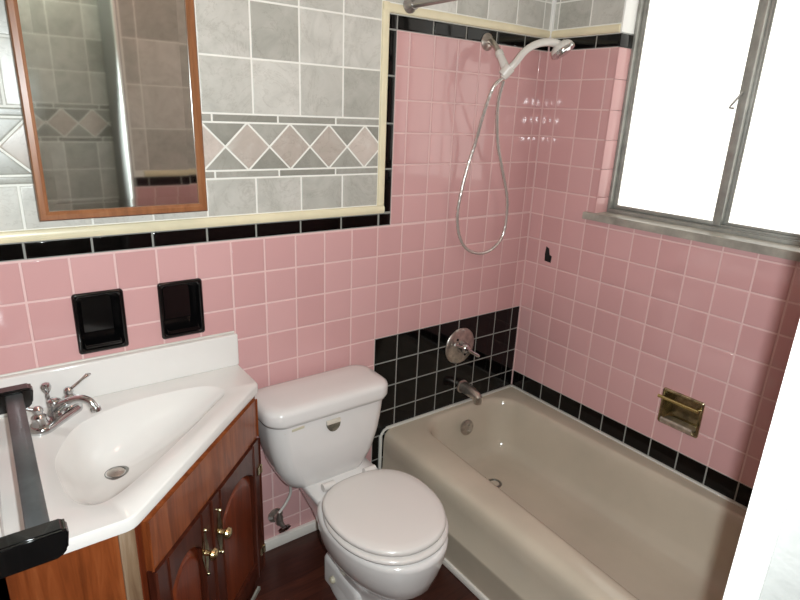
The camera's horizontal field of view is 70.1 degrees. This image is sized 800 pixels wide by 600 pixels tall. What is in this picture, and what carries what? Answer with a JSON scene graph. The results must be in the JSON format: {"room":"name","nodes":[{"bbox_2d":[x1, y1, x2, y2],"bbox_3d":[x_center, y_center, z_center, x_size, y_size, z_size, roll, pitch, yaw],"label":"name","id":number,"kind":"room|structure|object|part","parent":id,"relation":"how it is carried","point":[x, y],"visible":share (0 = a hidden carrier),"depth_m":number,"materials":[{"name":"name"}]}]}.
{"room":"bathroom","nodes":[
{"label":"bathroom","id":0,"kind":"room"},
{"bbox_2d":[0,0,551,539],"bbox_3d":[-0.250,-0.243,2.033,2.329,2.602,0.122,-11,22,-35],"label":"wall","id":1,"kind":"structure","parent":0,"point":[290,89],"depth_m":1.93,"materials":[{"name":"pink tile"}]},
{"bbox_2d":[71,288,128,354],"bbox_3d":[-0.852,0.054,1.618,0.129,0.176,0.057,-11,22,-35],"label":"dish","id":2,"kind":"object","parent":1,"relation":"attached to","point":[99,316],"visible":1,"depth_m":1.63,"materials":[{"name":"black ceramic"}]},
{"bbox_2d":[5,0,207,221],"bbox_3d":[-0.715,-0.542,1.417,0.404,0.654,0.098,-11,22,-35],"label":"mirror","id":3,"kind":"object","parent":1,"relation":"attached to","point":[109,90],"visible":1,"depth_m":1.40,"materials":[{"name":"brown"}]},
{"bbox_2d":[0,333,238,417],"bbox_3d":[-0.810,0.211,1.668,0.692,0.110,0.023,-11,22,-35],"label":"backsplash","id":4,"kind":"structure","parent":1,"relation":"attached to","point":[116,373],"depth_m":1.67,"materials":[{"name":"ceramic"}]},
{"bbox_2d":[157,278,204,338],"bbox_3d":[-0.673,0.021,1.745,0.129,0.176,0.057,-11,22,-35],"label":"dish","id":5,"kind":"object","parent":1,"relation":"attached to","point":[181,308],"visible":1,"depth_m":1.76,"materials":[{"name":"black ceramic"}]},
{"bbox_2d":[0,205,384,243],"bbox_3d":[-0.569,-0.232,1.706,1.263,0.030,0.011,-11,22,-35],"label":"trim","id":6,"kind":"structure","parent":1,"relation":"attached to","point":[151,226],"depth_m":1.64,"materials":[{"name":"beige tile"}]},
{"bbox_2d":[268,486,291,532],"bbox_3d":[-0.440,0.732,2.104,0.073,0.255,0.085,-11,22,-35],"label":"water supply valve","id":7,"kind":"object","parent":1,"relation":"attached to","point":[275,515],"visible":0.8,"depth_m":2.12,"materials":[{"name":"silver metal"}]},
{"bbox_3d":[-0.427,0.847,2.114,0.020,0.029,0.050,18,24,40],"label":"handle","id":8,"kind":"part","parent":7,"relation":"part of","materials":[{"name":"silver metal"}]},
{"bbox_2d":[264,519,318,551],"bbox_3d":[-0.335,0.900,2.290,0.618,0.043,0.019,-11,22,-35],"label":"baseboard","id":9,"kind":"structure","parent":1,"relation":"attached to","point":[292,534],"depth_m":2.22,"materials":[{"name":"white wood"}]},
{"bbox_2d":[377,1,389,205],"bbox_3d":[-0.056,-0.654,1.951,0.028,0.660,0.010,-11,22,-35],"label":"trim","id":10,"kind":"structure","parent":1,"relation":"attached to","point":[386,13],"depth_m":1.94,"materials":[{"name":"beige tile"}]},
{"bbox_2d":[445,328,479,363],"bbox_3d":[0.283,0.210,2.483,0.166,0.166,0.073,-11,22,-35],"label":"shower valve","id":11,"kind":"object","parent":1,"relation":"attached to","point":[459,345],"visible":1,"depth_m":2.48,"materials":[{"name":"silver metal"}]},
{"bbox_3d":[0.281,0.209,2.485,0.060,0.060,0.041,-11,22,-35],"label":"handle","id":12,"kind":"part","parent":11,"relation":"part of","materials":[{"name":"silver metal"}]},
{"bbox_3d":[0.312,0.226,2.489,0.080,0.058,0.020,-2,19,-14],"label":"lever","id":13,"kind":"part","parent":11,"relation":"part of","materials":[{"name":"silver metal"}]},
{"bbox_2d":[382,1,549,37],"bbox_3d":[0.281,-1.013,2.081,0.829,0.030,0.011,-11,22,-35],"label":"trim","id":14,"kind":"structure","parent":1,"relation":"attached to","point":[393,8],"depth_m":2.05,"materials":[{"name":"beige tile"}]},
{"bbox_2d":[457,380,481,404],"bbox_3d":[0.318,0.412,2.549,0.064,0.071,0.126,-11,22,-35],"label":"tub spout","id":15,"kind":"object","parent":1,"relation":"attached to","point":[463,387],"visible":1,"depth_m":2.53,"materials":[{"name":"silver metal"}]},
{"bbox_2d":[481,33,513,78],"bbox_3d":[0.359,-0.895,2.088,0.062,0.164,0.170,-6,20,-25],"label":"shower mount","id":16,"kind":"object","parent":1,"relation":"attached to","point":[487,42],"visible":0.99,"depth_m":2.06,"materials":[{"name":"silver metal"}]},
{"bbox_2d":[456,38,574,254],"bbox_3d":[0.432,-0.555,2.188,0.335,0.830,0.243,-11,22,-35],"label":"shower","id":17,"kind":"object","parent":16,"relation":"hanging from","point":[560,49],"visible":0.99,"depth_m":2.12,"materials":[{"name":"white plastic"}]},
{"bbox_3d":[0.472,-0.867,2.054,0.218,0.149,0.047,-2,19,-14],"label":"handle","id":18,"kind":"part","parent":17,"relation":"part of","materials":[{"name":"white plastic"}]},
{"bbox_2d":[249,529,478,599],"bbox_3d":[-0.158,1.253,1.387,3.352,0.050,2.013,-11,22,-35],"label":"floor","id":19,"kind":"structure","parent":0,"point":[294,569],"depth_m":2.05,"materials":[{"name":"brown wood"}]},
{"bbox_2d":[0,396,265,599],"bbox_3d":[-0.661,0.737,1.583,0.676,0.770,0.608,-11,22,-35],"label":"vanity cabinet","id":20,"kind":"object","parent":19,"relation":"on","point":[204,539],"visible":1,"depth_m":1.40,"materials":[{"name":"orange wood"}]},
{"bbox_2d":[0,331,257,554],"bbox_3d":[-0.640,0.349,1.462,0.693,0.239,0.617,-11,22,-35],"label":"sink","id":21,"kind":"object","parent":20,"relation":"in","point":[103,472],"visible":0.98,"depth_m":1.54,"materials":[{"name":"ceramic"}]},
{"bbox_2d":[26,373,101,435],"bbox_3d":[-0.898,0.270,1.479,0.204,0.108,0.166,-11,22,-35],"label":"sink faucet","id":22,"kind":"object","parent":21,"relation":"on","point":[60,411],"visible":0.98,"depth_m":1.47,"materials":[{"name":"silver metal"}]},
{"bbox_3d":[-0.913,0.293,1.442,0.040,0.055,0.040,-11,22,-35],"label":"handle","id":23,"kind":"part","parent":22,"relation":"part of","materials":[{"name":"silver metal"}]},
{"bbox_3d":[-0.920,0.257,1.490,0.025,0.092,0.025,-11,22,-35],"label":"lift rod","id":24,"kind":"part","parent":22,"relation":"part of","materials":[{"name":"silver metal"}]},
{"bbox_3d":[-0.906,0.307,1.504,0.060,0.021,0.164,5,18,8],"label":"plate","id":25,"kind":"part","parent":22,"relation":"part of","materials":[{"name":"silver metal"}]},
{"bbox_3d":[-0.896,0.260,1.546,0.040,0.055,0.040,-11,22,-35],"label":"handle","id":26,"kind":"part","parent":22,"relation":"part of","materials":[{"name":"silver metal"}]},
{"bbox_3d":[-0.855,0.278,1.481,0.147,0.071,0.044,7,19,13],"label":"spout","id":27,"kind":"part","parent":22,"relation":"part of","materials":[{"name":"silver metal"}]},
{"bbox_3d":[-0.879,0.225,1.564,0.013,0.035,0.068,12,20,27],"label":"lever","id":28,"kind":"part","parent":22,"relation":"part of","materials":[{"name":"silver metal"}]},
{"bbox_3d":[-0.530,0.790,1.432,0.028,0.493,0.250,5,18,9],"label":"door","id":29,"kind":"part","parent":20,"relation":"part of","materials":[{"name":"red wood"}]},
{"bbox_3d":[-0.531,0.794,1.433,0.013,0.389,0.154,5,18,9],"label":"raised panel","id":30,"kind":"part","parent":20,"relation":"part of","materials":[{"name":"red wood"}]},
{"bbox_3d":[-0.514,0.692,1.565,0.010,0.661,0.605,5,18,9],"label":"frame","id":31,"kind":"part","parent":20,"relation":"part of","materials":[{"name":"red wood"}]},
{"bbox_3d":[-0.493,0.444,1.484,0.022,0.128,0.569,5,18,9],"label":"false drawer","id":32,"kind":"part","parent":20,"relation":"part of","materials":[{"name":"orange wood"}]},
{"bbox_3d":[-0.496,0.648,1.466,0.010,0.149,0.034,5,18,9],"label":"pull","id":33,"kind":"part","parent":20,"relation":"part of","materials":[{"name":"gold metal"}]},
{"bbox_3d":[-0.484,0.651,1.464,0.035,0.031,0.036,5,18,9],"label":"knob","id":34,"kind":"part","parent":20,"relation":"part of","materials":[{"name":"gold metal"}]},
{"bbox_3d":[-0.483,0.624,1.540,0.010,0.149,0.034,5,18,9],"label":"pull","id":35,"kind":"part","parent":20,"relation":"part of","materials":[{"name":"gold metal"}]},
{"bbox_3d":[-0.471,0.627,1.539,0.035,0.031,0.036,5,18,9],"label":"knob","id":36,"kind":"part","parent":20,"relation":"part of","materials":[{"name":"gold metal"}]},
{"bbox_3d":[-0.482,0.706,1.696,0.028,0.493,0.316,5,18,9],"label":"door","id":37,"kind":"part","parent":20,"relation":"part of","materials":[{"name":"red wood"}]},
{"bbox_3d":[-0.483,0.709,1.697,0.013,0.389,0.220,5,18,9],"label":"raised panel","id":38,"kind":"part","parent":20,"relation":"part of","materials":[{"name":"red wood"}]},
{"bbox_2d":[255,365,448,599],"bbox_3d":[-0.146,0.691,1.891,0.473,0.704,0.689,-11,22,-35],"label":"toilet","id":39,"kind":"object","parent":19,"relation":"on","point":[383,532],"visible":0.99,"depth_m":1.85,"materials":[{"name":"white ceramic"}]},
{"bbox_3d":[-0.341,0.420,1.837,0.071,0.022,0.012,-7,21,-27],"label":"flush lever","id":40,"kind":"part","parent":39,"relation":"part of","materials":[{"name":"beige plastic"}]},
{"bbox_3d":[-0.279,0.483,2.028,0.447,0.284,0.191,-11,22,-35],"label":"tank","id":41,"kind":"part","parent":39,"relation":"part of","materials":[{"name":"white ceramic"}]},
{"bbox_3d":[-0.273,0.323,1.972,0.473,0.066,0.215,-11,22,-35],"label":"tank lid","id":42,"kind":"part","parent":39,"relation":"part of","materials":[{"name":"white ceramic"}]},
{"bbox_3d":[-0.069,0.867,1.891,0.365,0.376,0.502,-11,22,-35],"label":"bowl","id":43,"kind":"part","parent":39,"relation":"part of","materials":[{"name":"white ceramic"}]},
{"bbox_3d":[-0.044,0.660,1.800,0.365,0.024,0.403,-11,22,-35],"label":"lid","id":44,"kind":"part","parent":39,"relation":"part of","materials":[{"name":"white plastic"}]},
{"bbox_3d":[-0.038,0.687,1.798,0.372,0.020,0.400,-11,22,-35],"label":"seat","id":45,"kind":"part","parent":39,"relation":"part of","materials":[{"name":"white plastic"}]},
{"bbox_2d":[378,384,746,599],"bbox_3d":[0.669,0.849,2.065,0.789,0.356,1.515,-11,22,-35],"label":"bathtub","id":46,"kind":"object","parent":19,"relation":"on","point":[539,502],"visible":0.96,"depth_m":2.13,"materials":[{"name":"ceramic"}]},
{"bbox_2d":[442,558,488,599],"bbox_3d":[0.356,1.065,1.899,0.021,0.030,1.474,-11,22,-35],"label":"trim","id":47,"kind":"structure","parent":46,"relation":"attached to","point":[446,563],"depth_m":2.04,"materials":[{"name":"white wood"}]},
{"bbox_3d":[0.298,0.570,2.554,0.072,0.072,0.025,-11,22,-35],"label":"overflow plate","id":48,"kind":"part","parent":46,"relation":"part of","materials":[{"name":"silver metal"}]},
{"bbox_2d":[512,0,799,507],"bbox_3d":[1.104,-0.174,1.994,0.154,2.602,1.573,-11,22,-35],"label":"wall","id":49,"kind":"structure","parent":0,"point":[612,317],"depth_m":2.19,"materials":[{"name":"pink tile"}]},
{"bbox_2d":[511,46,549,383],"bbox_3d":[0.580,-0.322,2.567,0.008,1.559,0.008,-11,22,-35],"label":"trim","id":50,"kind":"structure","parent":49,"relation":"attached to","point":[548,46],"depth_m":2.53,"materials":[{"name":"pink tile"}]},
{"bbox_2d":[549,0,556,37],"bbox_3d":[0.621,-1.309,2.236,0.016,0.525,0.016,-11,22,-35],"label":"trim","id":51,"kind":"structure","parent":49,"relation":"attached to","point":[553,8],"depth_m":2.29,"materials":[{"name":"white"}]},
{"bbox_2d":[551,24,620,38],"bbox_3d":[0.703,-1.033,2.195,0.011,0.030,0.324,-11,22,-35],"label":"trim","id":52,"kind":"structure","parent":49,"relation":"attached to","point":[615,28],"depth_m":2.17,"materials":[{"name":"beige tile"}]},
{"bbox_2d":[594,0,638,212],"bbox_3d":[1.093,-0.697,1.808,0.078,0.987,0.908,-11,22,-35],"label":"trim","id":53,"kind":"structure","parent":49,"relation":"attached to","point":[630,9],"depth_m":2.17,"materials":[{"name":"pink tile"}]},
{"bbox_2d":[657,387,704,437],"bbox_3d":[1.046,0.413,2.121,0.074,0.143,0.162,-11,22,-35],"label":"soap dish","id":54,"kind":"object","parent":49,"relation":"attached to","point":[683,413],"visible":1,"depth_m":2.13,"materials":[{"name":"gold metal"}]},
{"bbox_2d":[660,416,695,435],"bbox_3d":[1.044,0.463,2.134,0.066,0.022,0.120,-11,22,-35],"label":"tray","id":55,"kind":"object","parent":54,"relation":"on","point":[685,424],"depth_m":2.13,"materials":[{"name":"gold metal"}]},
{"bbox_2d":[582,211,799,261],"bbox_3d":[1.067,-0.221,1.976,0.120,0.028,0.955,-11,22,-35],"label":"trim","id":56,"kind":"structure","parent":49,"relation":"attached to","point":[790,252],"depth_m":1.95,"materials":[{"name":"stone"}]},
{"bbox_2d":[607,0,799,246],"bbox_3d":[1.151,-0.706,1.849,0.068,0.990,0.903,-11,22,-35],"label":"window","id":57,"kind":"structure","parent":49,"relation":"in","point":[709,135],"depth_m":1.96,"materials":[{"name":"glass"}]},
{"bbox_3d":[1.013,-0.767,2.019,0.004,0.916,0.394,-11,22,-35],"label":"pane","id":58,"kind":"part","parent":57,"relation":"part of","materials":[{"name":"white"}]},
{"bbox_3d":[1.287,-0.653,1.705,0.020,0.943,0.469,-11,22,-35],"label":"sash","id":59,"kind":"part","parent":57,"relation":"part of","materials":[{"name":"metal"}]},
{"bbox_3d":[1.292,-0.650,1.699,0.004,0.916,0.424,-11,22,-35],"label":"pane","id":60,"kind":"part","parent":57,"relation":"part of","materials":[{"name":"white glass"}]},
{"bbox_2d":[759,464,799,599],"bbox_3d":[0.516,0.269,0.483,0.060,2.436,0.384,-11,22,-35],"label":"wall","id":61,"kind":"structure","parent":0,"point":[782,579],"depth_m":0.59,"materials":[{"name":"paint"}]},
{"bbox_2d":[722,319,799,599],"bbox_3d":[0.378,0.340,0.637,0.013,2.194,0.031,-11,22,-35],"label":"trim","id":62,"kind":"structure","parent":61,"relation":"attached to","point":[780,459],"depth_m":0.58,"materials":[{"name":"white paint"}]},
{"bbox_3d":[1.014,0.135,1.042,1.531,2.601,0.052,-11,22,-35],"label":"wall","id":63,"kind":"structure","parent":0,"visible":0},
{"bbox_2d":[403,0,455,13],"bbox_3d":[0.474,-0.772,1.321,0.052,0.052,1.504,-11,22,-35],"label":"shower rod","id":64,"kind":"object","parent":63,"relation":"attached to","point":[410,6],"visible":1,"depth_m":1.85,"materials":[{"name":"silver metal"}]},
{"bbox_3d":[-0.812,0.091,0.943,0.102,2.601,1.061,-11,22,-35],"label":"wall","id":65,"kind":"structure","parent":0,"visible":0},
{"bbox_2d":[0,383,68,578],"bbox_3d":[-0.745,0.304,1.096,0.117,0.082,0.629,-11,22,-35],"label":"towel bar","id":66,"kind":"object","parent":65,"relation":"attached to","point":[43,540],"visible":1,"depth_m":0.94,"materials":[{"name":"black metal"}]},
{"bbox_3d":[-0.910,0.227,1.310,0.117,0.082,0.066,-11,22,-35],"label":"post","id":67,"kind":"part","parent":66,"relation":"part of","materials":[{"name":"black ceramic"}]},
{"bbox_3d":[-0.579,0.381,0.881,0.117,0.082,0.066,-11,22,-35],"label":"post","id":68,"kind":"part","parent":66,"relation":"part of","materials":[{"name":"black ceramic"}]}
]}

